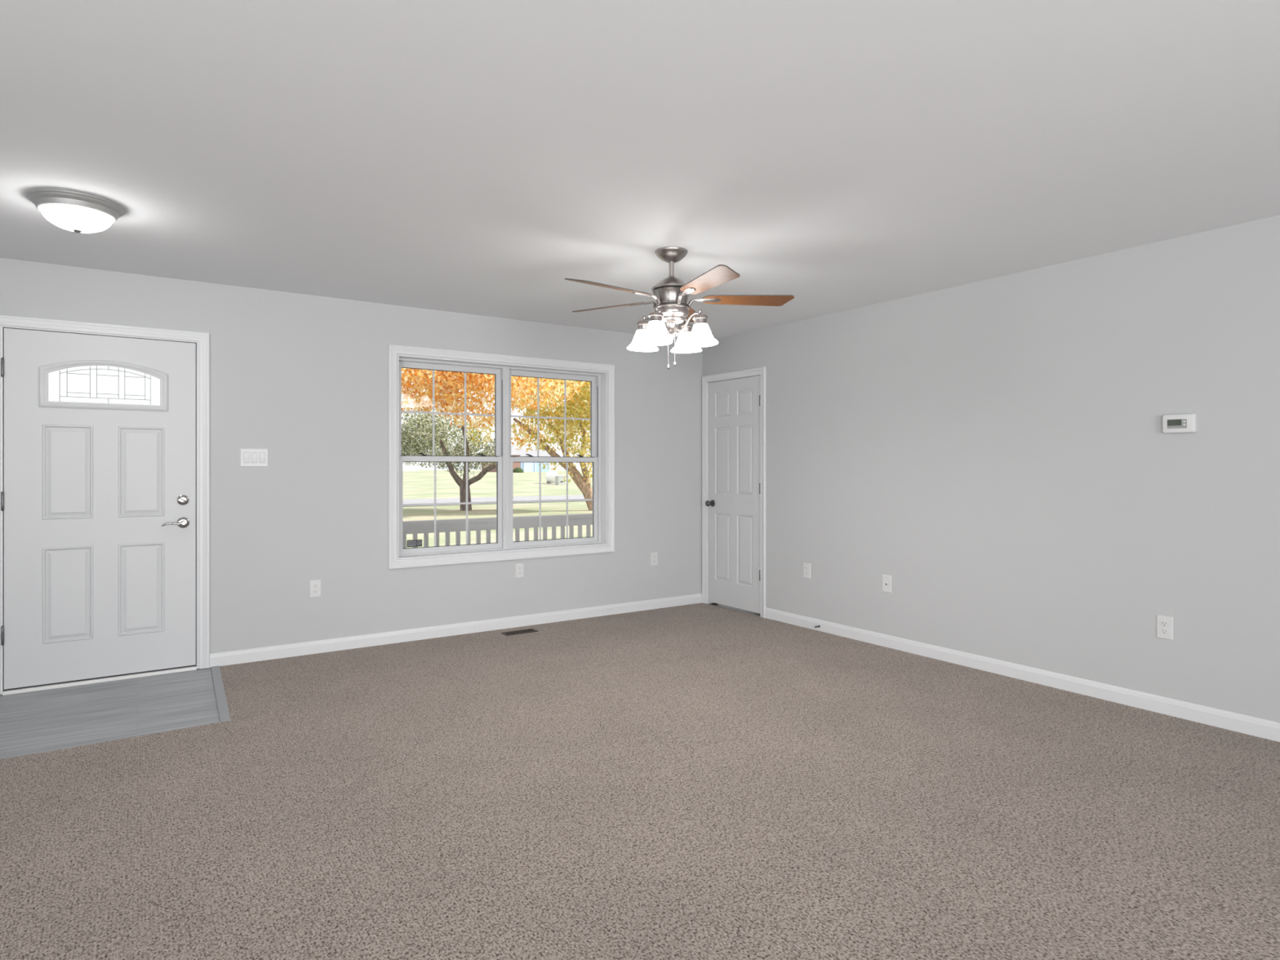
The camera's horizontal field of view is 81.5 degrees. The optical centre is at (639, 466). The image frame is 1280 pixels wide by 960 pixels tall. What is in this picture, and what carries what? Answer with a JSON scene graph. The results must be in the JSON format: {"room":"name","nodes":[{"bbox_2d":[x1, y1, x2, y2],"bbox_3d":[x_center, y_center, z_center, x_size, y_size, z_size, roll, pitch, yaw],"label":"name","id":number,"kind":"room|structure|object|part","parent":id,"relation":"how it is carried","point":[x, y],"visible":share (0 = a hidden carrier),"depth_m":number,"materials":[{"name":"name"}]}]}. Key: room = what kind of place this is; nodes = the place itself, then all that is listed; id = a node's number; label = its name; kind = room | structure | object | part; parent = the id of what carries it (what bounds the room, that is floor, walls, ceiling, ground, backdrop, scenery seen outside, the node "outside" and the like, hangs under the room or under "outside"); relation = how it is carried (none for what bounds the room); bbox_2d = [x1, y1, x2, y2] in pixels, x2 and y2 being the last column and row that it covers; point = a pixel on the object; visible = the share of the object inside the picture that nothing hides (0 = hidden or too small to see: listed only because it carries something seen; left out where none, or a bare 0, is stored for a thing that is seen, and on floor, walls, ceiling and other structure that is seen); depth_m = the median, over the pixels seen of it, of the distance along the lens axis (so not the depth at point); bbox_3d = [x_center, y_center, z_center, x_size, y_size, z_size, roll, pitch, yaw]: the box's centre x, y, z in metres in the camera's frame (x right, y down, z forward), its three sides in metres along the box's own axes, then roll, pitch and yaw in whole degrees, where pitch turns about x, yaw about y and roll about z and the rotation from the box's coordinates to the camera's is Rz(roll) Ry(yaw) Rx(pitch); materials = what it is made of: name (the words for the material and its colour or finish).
{"room":"empty living room","nodes":[
{"label":"empty living room","id":0,"kind":"room"},
{"bbox_2d":[0,257,702,653],"bbox_3d":[-2.348,0.070,5.072,7.296,2.470,0.160,0,0,-34],"label":"wall","id":1,"kind":"structure","parent":0,"point":[303,379],"depth_m":5.17,"materials":[{"name":"grey paint"}]},
{"bbox_2d":[0,314,209,695],"bbox_3d":[-3.204,0.216,4.454,1.072,2.124,0.223,0,0,-34],"label":"door","id":2,"kind":"structure","parent":1,"relation":"in","point":[104,508],"depth_m":4.40,"materials":[{"name":"white"}]},
{"bbox_3d":[-3.176,-0.485,4.416,0.625,0.290,0.025,0,0,-34],"label":"glass frame","id":3,"kind":"part","parent":2,"relation":"part of","materials":[{"name":"grey glass"}]},
{"bbox_3d":[-2.873,0.352,4.577,0.128,0.031,0.055,0,0,-34],"label":"lever handle","id":4,"kind":"part","parent":2,"relation":"part of","materials":[{"name":"silver metal"}]},
{"bbox_2d":[240,448,268,466],"bbox_3d":[-2.519,-0.058,4.851,0.164,0.118,0.012,0,0,-34],"label":"light switch","id":5,"kind":"object","parent":1,"relation":"attached to","point":[249,457],"visible":1,"depth_m":4.85,"materials":[{"name":"white plastic"}]},
{"bbox_2d":[309,579,320,597],"bbox_3d":[-2.212,0.833,5.061,0.073,0.118,0.009,0,0,-34],"label":"wall outlet","id":6,"kind":"object","parent":1,"relation":"attached to","point":[315,584],"visible":1,"depth_m":5.06,"materials":[{"name":"white plastic"}]},
{"bbox_2d":[312,589,318,593],"bbox_3d":[-2.211,0.852,5.059,0.034,0.029,0.002,0,0,-34],"label":"receptacle","id":7,"kind":"object","parent":6,"relation":"attached to","point":[314,591],"depth_m":5.06,"materials":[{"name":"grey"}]},
{"bbox_2d":[312,583,318,587],"bbox_3d":[-2.211,0.813,5.059,0.034,0.029,0.002,0,0,-34],"label":"receptacle","id":8,"kind":"object","parent":6,"relation":"attached to","point":[314,585],"depth_m":5.06,"materials":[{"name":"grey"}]},
{"bbox_2d":[209,593,702,667],"bbox_3d":[-1.070,1.232,5.832,4.008,0.086,0.012,0,0,-34],"label":"baseboard","id":9,"kind":"structure","parent":1,"relation":"attached to","point":[252,655],"depth_m":5.51,"materials":[{"name":"white wood"}]},
{"bbox_2d":[388,344,614,568],"bbox_3d":[-1.063,-0.069,5.942,1.914,1.614,0.198,0,0,-34],"label":"window","id":10,"kind":"structure","parent":1,"relation":"in","point":[503,372],"depth_m":5.95,"materials":[{"name":"white plastic"}]},
{"bbox_2d":[407,541,421,546],"bbox_3d":[-1.690,0.577,5.564,0.104,0.035,0.001,0,0,-34],"label":"print","id":11,"kind":"object","parent":10,"relation":"attached to","point":[409,543],"depth_m":5.56,"materials":[{"name":"grey"}]},
{"bbox_3d":[-1.474,-0.414,5.757,0.830,0.745,0.030,0,0,-34],"label":"sash","id":12,"kind":"part","parent":10,"relation":"part of","materials":[{"name":"grey plastic"}]},
{"bbox_3d":[-1.454,0.287,5.727,0.830,0.734,0.030,0,0,-34],"label":"sash","id":13,"kind":"part","parent":10,"relation":"part of","materials":[{"name":"grey plastic"}]},
{"bbox_3d":[-1.463,-0.069,5.740,0.874,1.491,0.085,0,0,-34],"label":"frame","id":14,"kind":"part","parent":10,"relation":"part of","materials":[{"name":"grey plastic"}]},
{"bbox_3d":[-0.740,-0.414,6.253,0.835,0.745,0.030,0,0,-34],"label":"sash","id":15,"kind":"part","parent":10,"relation":"part of","materials":[{"name":"grey plastic"}]},
{"bbox_3d":[-0.720,0.287,6.224,0.835,0.734,0.030,0,0,-34],"label":"sash","id":16,"kind":"part","parent":10,"relation":"part of","materials":[{"name":"grey plastic"}]},
{"bbox_3d":[-0.729,-0.069,6.237,0.879,1.491,0.085,0,0,-34],"label":"frame","id":17,"kind":"part","parent":10,"relation":"part of","materials":[{"name":"grey plastic"}]},
{"bbox_2d":[515,562,524,577],"bbox_3d":[-0.958,0.829,5.910,0.073,0.118,0.009,0,0,-34],"label":"wall outlet","id":18,"kind":"object","parent":1,"relation":"attached to","point":[519,567],"visible":1,"depth_m":5.91,"materials":[{"name":"white plastic"}]},
{"bbox_2d":[650,551,657,565],"bbox_3d":[0.128,0.827,6.645,0.073,0.118,0.009,0,0,-34],"label":"wall outlet","id":19,"kind":"object","parent":1,"relation":"attached to","point":[653,555],"visible":1,"depth_m":6.64,"materials":[{"name":"white plastic"}]},
{"bbox_2d":[0,602,1279,959],"bbox_3d":[0.598,1.290,1.290,7.636,0.030,9.466,0,0,-34],"label":"floor","id":20,"kind":"structure","parent":0,"point":[697,781],"depth_m":2.75,"materials":[{"name":"carpet"}]},
{"bbox_2d":[210,665,231,722],"bbox_3d":[-2.390,1.287,4.222,0.048,0.035,1.203,0,0,-32],"label":"trim","id":21,"kind":"structure","parent":20,"relation":"on","point":[220,696],"depth_m":4.12,"materials":[{"name":"grey"}]},
{"bbox_2d":[501,628,537,635],"bbox_3d":[-0.923,1.272,5.702,0.262,0.005,0.106,0,0,-34],"label":"floor vent","id":22,"kind":"object","parent":20,"relation":"in","point":[529,630],"visible":1,"depth_m":5.69,"materials":[{"name":"brown metal"}]},
{"bbox_2d":[0,0,1279,339],"bbox_3d":[0.645,-1.290,1.309,8.036,0.250,9.746,0,0,-34],"label":"ceiling","id":23,"kind":"structure","parent":0,"point":[469,157],"depth_m":2.63,"materials":[{"name":"white paint"}]},
{"bbox_2d":[26,188,124,233],"bbox_3d":[-2.486,-1.098,3.281,0.344,0.135,0.344,0,0,-34],"label":"ceiling light","id":24,"kind":"object","parent":23,"relation":"attached to","point":[76,211],"visible":1,"depth_m":3.19,"materials":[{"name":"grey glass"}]},
{"bbox_2d":[564,246,794,368],"bbox_3d":[0.137,-0.844,3.984,1.232,0.642,1.266,0,0,-34],"label":"ceiling fan","id":25,"kind":"object","parent":23,"relation":"hanging from","point":[671,308],"visible":1,"depth_m":3.95,"materials":[{"name":"silver metal"}]},
{"bbox_3d":[-0.143,-0.907,3.748,0.501,0.035,0.132,0,0,-38],"label":"fan blade","id":26,"kind":"part","parent":25,"relation":"part of","materials":[{"name":"brown wood"}]},
{"bbox_3d":[-0.190,-0.907,4.229,0.501,0.035,0.132,0,0,33],"label":"fan blade","id":27,"kind":"part","parent":25,"relation":"part of","materials":[{"name":"brown wood"}]},
{"bbox_3d":[0.015,-0.700,4.111,0.176,0.116,0.176,0,0,-34],"label":"lamp shade","id":28,"kind":"part","parent":25,"relation":"part of","materials":[{"name":"white glass"}]},
{"bbox_3d":[0.081,-0.700,3.866,0.176,0.116,0.176,0,0,-34],"label":"lamp shade","id":29,"kind":"part","parent":25,"relation":"part of","materials":[{"name":"white glass"}]},
{"bbox_3d":[0.122,-0.767,3.938,0.018,0.109,0.160,0,0,31],"label":"lamp arm","id":30,"kind":"part","parent":25,"relation":"part of","materials":[{"name":"silver metal"}]},
{"bbox_3d":[0.153,-0.663,3.991,0.003,0.235,0.003,0,0,33],"label":"pull chain","id":31,"kind":"part","parent":25,"relation":"part of","materials":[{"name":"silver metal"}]},
{"bbox_3d":[0.171,-0.726,4.021,0.060,0.098,0.060,0,0,-34],"label":"light kit stem","id":32,"kind":"part","parent":25,"relation":"part of","materials":[{"name":"silver metal"}]},
{"bbox_3d":[0.171,-0.820,4.021,0.194,0.096,0.194,0,0,-34],"label":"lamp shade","id":33,"kind":"part","parent":25,"relation":"part of","materials":[{"name":"silver metal"}]},
{"bbox_3d":[0.188,-0.671,3.991,0.003,0.219,0.003,0,0,33],"label":"pull chain","id":34,"kind":"part","parent":25,"relation":"part of","materials":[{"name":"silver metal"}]},
{"bbox_3d":[0.219,-0.767,4.104,0.018,0.109,0.160,0,0,31],"label":"lamp arm","id":35,"kind":"part","parent":25,"relation":"part of","materials":[{"name":"silver metal"}]},
{"bbox_3d":[0.260,-0.700,4.177,0.176,0.116,0.176,0,0,-34],"label":"lamp shade","id":36,"kind":"part","parent":25,"relation":"part of","materials":[{"name":"white glass"}]},
{"bbox_3d":[0.254,-0.767,3.973,0.160,0.109,0.018,0,0,31],"label":"lamp arm","id":37,"kind":"part","parent":25,"relation":"part of","materials":[{"name":"silver metal"}]},
{"bbox_3d":[0.264,-0.907,4.427,0.132,0.035,0.501,0,0,16],"label":"fan blade","id":38,"kind":"part","parent":25,"relation":"part of","materials":[{"name":"brown wood"}]},
{"bbox_3d":[0.326,-0.700,3.932,0.176,0.116,0.176,0,0,-34],"label":"lamp shade","id":39,"kind":"part","parent":25,"relation":"part of","materials":[{"name":"white glass"}]},
{"bbox_3d":[0.340,-0.907,3.642,0.132,0.035,0.501,0,0,-21],"label":"fan blade","id":40,"kind":"part","parent":25,"relation":"part of","materials":[{"name":"brown wood"}]},
{"bbox_3d":[0.585,-0.907,4.058,0.501,0.035,0.132,0,0,-2],"label":"fan blade","id":41,"kind":"part","parent":25,"relation":"part of","materials":[{"name":"brown wood"}]},
{"bbox_2d":[702,215,1279,722],"bbox_3d":[3.280,0.070,3.086,0.120,2.470,9.436,0,0,-34],"label":"wall","id":42,"kind":"structure","parent":0,"point":[997,450],"depth_m":4.28,"materials":[{"name":"grey paint"}]},
{"bbox_2d":[702,366,765,617],"bbox_3d":[0.847,0.216,6.618,0.191,2.116,0.836,0,0,-34],"label":"door","id":43,"kind":"structure","parent":42,"relation":"in","point":[734,402],"depth_m":6.59,"materials":[{"name":"white wood"}]},
{"bbox_3d":[0.636,0.340,6.817,0.064,0.055,0.055,0,0,-34],"label":"knob","id":44,"kind":"part","parent":43,"relation":"part of","materials":[{"name":"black metal"}]},
{"bbox_2d":[803,562,810,578],"bbox_3d":[1.319,0.824,5.870,0.009,0.118,0.073,0,0,-34],"label":"wall outlet","id":45,"kind":"object","parent":42,"relation":"attached to","point":[806,566],"visible":1,"depth_m":5.87,"materials":[{"name":"white plastic"}]},
{"bbox_2d":[882,574,891,592],"bbox_3d":[1.742,0.829,5.244,0.009,0.118,0.073,0,0,-34],"label":"phone jack plate","id":46,"kind":"object","parent":42,"relation":"attached to","point":[886,580],"visible":1,"depth_m":5.24,"materials":[{"name":"white plastic"}]},
{"bbox_2d":[764,607,1279,742],"bbox_3d":[3.463,1.232,2.698,0.012,0.086,8.588,0,0,-34],"label":"baseboard","id":47,"kind":"structure","parent":42,"relation":"attached to","point":[1252,726],"depth_m":4.25,"materials":[{"name":"white wood"}]},
{"bbox_2d":[1156,614,1173,639],"bbox_3d":[2.703,0.830,3.825,0.009,0.118,0.073,0,0,-34],"label":"wall outlet","id":48,"kind":"object","parent":42,"relation":"attached to","point":[1164,624],"visible":1,"depth_m":3.82,"materials":[{"name":"white plastic"}]},
{"bbox_2d":[1160,628,1168,634],"bbox_3d":[2.700,0.849,3.823,0.002,0.029,0.034,0,0,-34],"label":"receptacle","id":49,"kind":"object","parent":48,"relation":"attached to","point":[1163,631],"depth_m":3.82,"materials":[{"name":"grey plastic"}]},
{"bbox_2d":[1160,620,1168,626],"bbox_3d":[2.700,0.810,3.823,0.002,0.029,0.034,0,0,-34],"label":"receptacle","id":50,"kind":"object","parent":48,"relation":"attached to","point":[1163,623],"depth_m":3.82,"materials":[{"name":"grey plastic"}]},
{"bbox_2d":[1162,413,1196,433],"bbox_3d":[2.732,-0.217,3.762,0.031,0.096,0.142,0,0,-34],"label":"thermostat","id":51,"kind":"object","parent":42,"relation":"attached to","point":[1175,423],"visible":1,"depth_m":3.75,"materials":[{"name":"white plastic"}]},
{"bbox_3d":[2.718,-0.215,3.758,0.001,0.046,0.086,0,0,-34],"label":"control panel","id":52,"kind":"part","parent":51,"relation":"part of","materials":[{"name":"grey plastic"}]},
{"label":"outside","id":53,"kind":"structure","parent":0,"visible":0},
{"bbox_2d":[402,470,592,547],"bbox_3d":[-16.076,1.050,95.132,200.000,1.650,164.404,0,0,-34],"label":"lawn","id":54,"kind":"structure","parent":53,"point":[419,484],"depth_m":41.41,"materials":[{"name":"green plant"}]},
{"bbox_2d":[401,453,417,471],"bbox_3d":[-38.323,-0.723,114.256,6.921,3.050,6.600,0,0,-34],"label":"house","id":55,"kind":"structure","parent":54,"relation":"on","point":[406,466],"depth_m":112.85,"materials":[{"name":"white"}]},
{"bbox_2d":[401,408,496,511],"bbox_3d":[-8.801,-0.330,33.640,6.495,4.677,4.096,0,0,31],"label":"tree","id":56,"kind":"object","parent":54,"relation":"on","point":[413,446],"visible":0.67,"depth_m":32.80,"materials":[{"name":"green plant"}]},
{"bbox_2d":[401,368,592,510],"bbox_3d":[-5.576,-2.301,29.957,14.603,8.860,6.835,0,0,-16],"label":"maple tree","id":57,"kind":"object","parent":54,"relation":"on","point":[579,406],"visible":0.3,"depth_m":30.17,"materials":[{"name":"orange plant"}]},
{"bbox_2d":[481,444,523,471],"bbox_3d":[-18.070,-1.004,96.261,3.370,3.660,6.600,0,0,-34],"label":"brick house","id":58,"kind":"structure","parent":54,"relation":"on","point":[514,452],"depth_m":94.61,"materials":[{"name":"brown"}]},
{"bbox_2d":[512,467,524,472],"bbox_3d":[-14.444,0.725,88.000,1.365,1.235,1.170,0,0,-34],"label":"round bush","id":59,"kind":"object","parent":54,"relation":"on","point":[516,469],"visible":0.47,"depth_m":87.59,"materials":[{"name":"green plant"}]},
{"bbox_2d":[517,448,551,471],"bbox_3d":[-15.885,-0.815,103.695,4.921,3.350,6.600,0,0,-34],"label":"garage","id":60,"kind":"structure","parent":54,"relation":"on","point":[526,466],"depth_m":101.50,"materials":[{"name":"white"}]},
{"bbox_3d":[-15.118,-0.015,100.556,1.383,1.550,0.060,0,0,-34],"label":"door","id":61,"kind":"part","parent":60,"relation":"part of","materials":[{"name":"white"}]},
{"bbox_2d":[545,470,557,484],"bbox_3d":[-7.359,0.880,62.000,0.935,1.122,1.430,0,0,-34],"label":"propane tank","id":62,"kind":"object","parent":54,"relation":"on","point":[550,477],"visible":0.84,"depth_m":61.56,"materials":[{"name":"white metal"}]},
{"bbox_2d":[554,475,565,484],"bbox_3d":[-6.456,1.118,60.006,0.660,0.780,0.640,0,0,-34],"label":"utility box","id":63,"kind":"object","parent":54,"relation":"on","point":[559,480],"visible":0.88,"depth_m":59.77,"materials":[{"name":"grey"}]},
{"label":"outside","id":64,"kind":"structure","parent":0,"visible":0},
{"bbox_3d":[-1.529,1.500,6.721,13.000,0.150,1.654,0,0,-34],"label":"floor","id":65,"kind":"structure","parent":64,"visible":0},
{"bbox_2d":[402,513,592,548],"bbox_3d":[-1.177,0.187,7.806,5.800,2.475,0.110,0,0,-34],"label":"porch railing","id":66,"kind":"object","parent":65,"relation":"on","point":[446,526],"visible":0.17,"depth_m":7.53,"materials":[{"name":"grey paint"}]},
{"bbox_3d":[-1.177,0.585,7.806,5.600,0.120,0.110,0,0,-34],"label":"rail","id":67,"kind":"part","parent":66,"relation":"part of","materials":[{"name":"grey paint"}]},
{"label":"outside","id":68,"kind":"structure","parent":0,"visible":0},
{"bbox_2d":[402,494,585,506],"bbox_3d":[12.196,1.803,53.350,200.000,0.076,5.700,0,0,-34],"label":"road","id":69,"kind":"structure","parent":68,"point":[574,496],"depth_m":40.26,"materials":[{"name":"grey asphalt"}]}
]}

